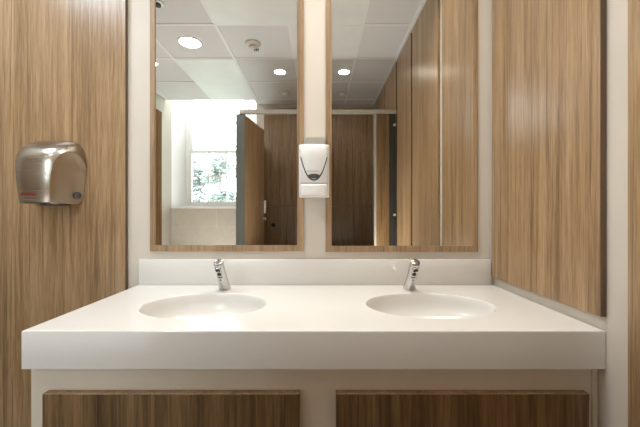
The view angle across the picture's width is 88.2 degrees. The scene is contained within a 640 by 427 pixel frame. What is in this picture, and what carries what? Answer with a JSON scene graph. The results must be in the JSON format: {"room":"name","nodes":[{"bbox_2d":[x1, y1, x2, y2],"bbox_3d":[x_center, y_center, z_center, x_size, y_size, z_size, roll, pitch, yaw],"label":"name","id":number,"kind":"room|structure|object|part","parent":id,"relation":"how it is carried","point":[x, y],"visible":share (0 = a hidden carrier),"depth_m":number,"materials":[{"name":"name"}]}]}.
{"room":"public restroom","nodes":[
{"label":"public restroom","id":0,"kind":"room"},
{"bbox_2d":[128,0,492,288],"bbox_3d":[-0.664,-0.433,1.500,3.052,3.210,0.100,0,0,0],"label":"wall","id":1,"kind":"structure","parent":0,"point":[138,10],"depth_m":1.45,"materials":[{"name":"beige paint"}]},
{"bbox_2d":[0,0,127,426],"bbox_3d":[-1.462,-0.173,1.441,1.236,2.670,0.018,0,0,0],"label":"wood panel","id":2,"kind":"object","parent":1,"relation":"attached to","point":[64,63],"visible":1,"depth_m":1.43,"materials":[{"name":"brown wood"}]},
{"bbox_2d":[15,141,86,205],"bbox_3d":[-1.134,-0.173,1.363,0.244,0.280,0.137,0,0,0],"label":"dryer","id":3,"kind":"object","parent":2,"relation":"attached to","point":[47,173],"visible":1,"depth_m":1.32,"materials":[{"name":"silver metal"}]},
{"bbox_3d":[-1.042,-0.149,1.368,0.024,0.217,0.141,0,0,21],"label":"panel","id":4,"kind":"part","parent":3,"relation":"part of","materials":[{"name":"silver metal"}]},
{"bbox_2d":[150,0,303,250],"bbox_3d":[-0.407,-0.457,1.445,0.671,1.243,0.008,0,0,0],"label":"mirror","id":5,"kind":"object","parent":1,"relation":"attached to","point":[227,76],"visible":1,"depth_m":1.45,"materials":[{"name":"clear mirror"}]},
{"bbox_2d":[299,137,328,197],"bbox_3d":[-0.025,-0.200,1.390,0.128,0.265,0.118,0,0,0],"label":"soap dispenser","id":6,"kind":"object","parent":1,"relation":"attached to","point":[314,153],"visible":1,"depth_m":1.34,"materials":[{"name":"white plastic"}]},
{"bbox_3d":[-0.025,-0.181,1.341,0.110,0.097,0.013,0,0,0],"label":"curved trim","id":7,"kind":"part","parent":6,"relation":"part of","materials":[{"name":"grey plastic"}]},
{"bbox_3d":[-0.024,-0.211,1.440,0.094,0.242,0.018,0,0,0],"label":"mounting plate","id":8,"kind":"part","parent":6,"relation":"part of","materials":[{"name":"beige plastic"}]},
{"bbox_2d":[139,259,490,284],"bbox_3d":[-0.022,0.256,1.442,1.534,0.113,0.014,0,0,0],"label":"backsplash","id":9,"kind":"structure","parent":1,"relation":"attached to","point":[151,271],"depth_m":1.43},
{"bbox_2d":[326,0,477,251],"bbox_3d":[0.357,-0.455,1.445,0.666,1.246,0.008,0,0,0],"label":"mirror","id":10,"kind":"object","parent":1,"relation":"attached to","point":[402,75],"visible":1,"depth_m":1.45,"materials":[{"name":"clear mirror"}]},
{"bbox_2d":[493,0,627,426],"bbox_3d":[0.812,-0.433,-0.200,0.100,3.210,3.300,0,0,0],"label":"wall","id":11,"kind":"structure","parent":0,"point":[612,380],"depth_m":0.85,"materials":[{"name":"beige paint"}]},
{"bbox_2d":[492,0,605,316],"bbox_3d":[0.753,-0.604,1.153,0.016,1.758,0.555,0,0,0],"label":"wood panel","id":12,"kind":"object","parent":11,"relation":"attached to","point":[549,56],"visible":1,"depth_m":1.07,"materials":[{"name":"brown wood"}]},
{"bbox_2d":[628,0,639,426],"bbox_3d":[0.753,-0.161,0.512,0.016,2.645,0.575,0,0,0],"label":"wood panel","id":13,"kind":"object","parent":11,"relation":"attached to","point":[633,5],"visible":1,"depth_m":0.78,"materials":[{"name":"brown wood"}]},
{"bbox_3d":[-0.664,1.222,-0.300,3.052,0.100,3.700,0,0,0],"label":"floor","id":14,"kind":"structure","parent":0,"visible":0},
{"bbox_2d":[31,369,597,426],"bbox_3d":[-0.016,0.794,1.165,1.553,0.755,0.564,0,0,0],"label":"vanity cabinet","id":15,"kind":"object","parent":14,"relation":"on","point":[59,397],"visible":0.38,"depth_m":0.89,"materials":[{"name":"beige laminate"}]},
{"bbox_3d":[-0.400,0.762,0.894,0.689,0.559,0.022,0,0,0],"label":"door","id":16,"kind":"part","parent":15,"relation":"part of","materials":[{"name":"brown wood"}]},
{"bbox_2d":[22,259,605,368],"bbox_3d":[-0.017,0.308,1.164,1.556,0.218,0.570,0,0,0],"label":"countertop","id":17,"kind":"structure","parent":15,"relation":"on","point":[275,313],"depth_m":0.94,"materials":[{"name":"white stone"}]},
{"bbox_2d":[138,293,267,318],"bbox_3d":[-0.395,0.364,1.135,0.427,0.105,0.322,0,0,0],"label":"basin","id":18,"kind":"object","parent":17,"relation":"in","point":[163,305],"depth_m":1.26,"materials":[{"name":"white ceramic"}]},
{"bbox_2d":[214,259,230,289],"bbox_3d":[-0.394,0.244,1.331,0.049,0.134,0.135,0,0,0],"label":"faucet","id":19,"kind":"object","parent":17,"relation":"on","point":[222,279],"visible":1,"depth_m":1.30,"materials":[{"name":"silver metal"}]},
{"bbox_2d":[403,259,419,289],"bbox_3d":[0.369,0.244,1.331,0.049,0.134,0.135,0,0,0],"label":"faucet","id":20,"kind":"object","parent":17,"relation":"on","point":[411,278],"visible":1,"depth_m":1.30,"materials":[{"name":"silver metal"}]},
{"bbox_2d":[365,293,496,318],"bbox_3d":[0.374,0.364,1.135,0.435,0.105,0.322,0,0,0],"label":"basin","id":21,"kind":"object","parent":17,"relation":"in","point":[377,305],"depth_m":1.26,"materials":[{"name":"white ceramic"}]},
{"bbox_3d":[0.383,0.762,0.894,0.679,0.559,0.022,0,0,0],"label":"door","id":22,"kind":"part","parent":15,"relation":"part of","materials":[{"name":"brown wood"}]}
]}

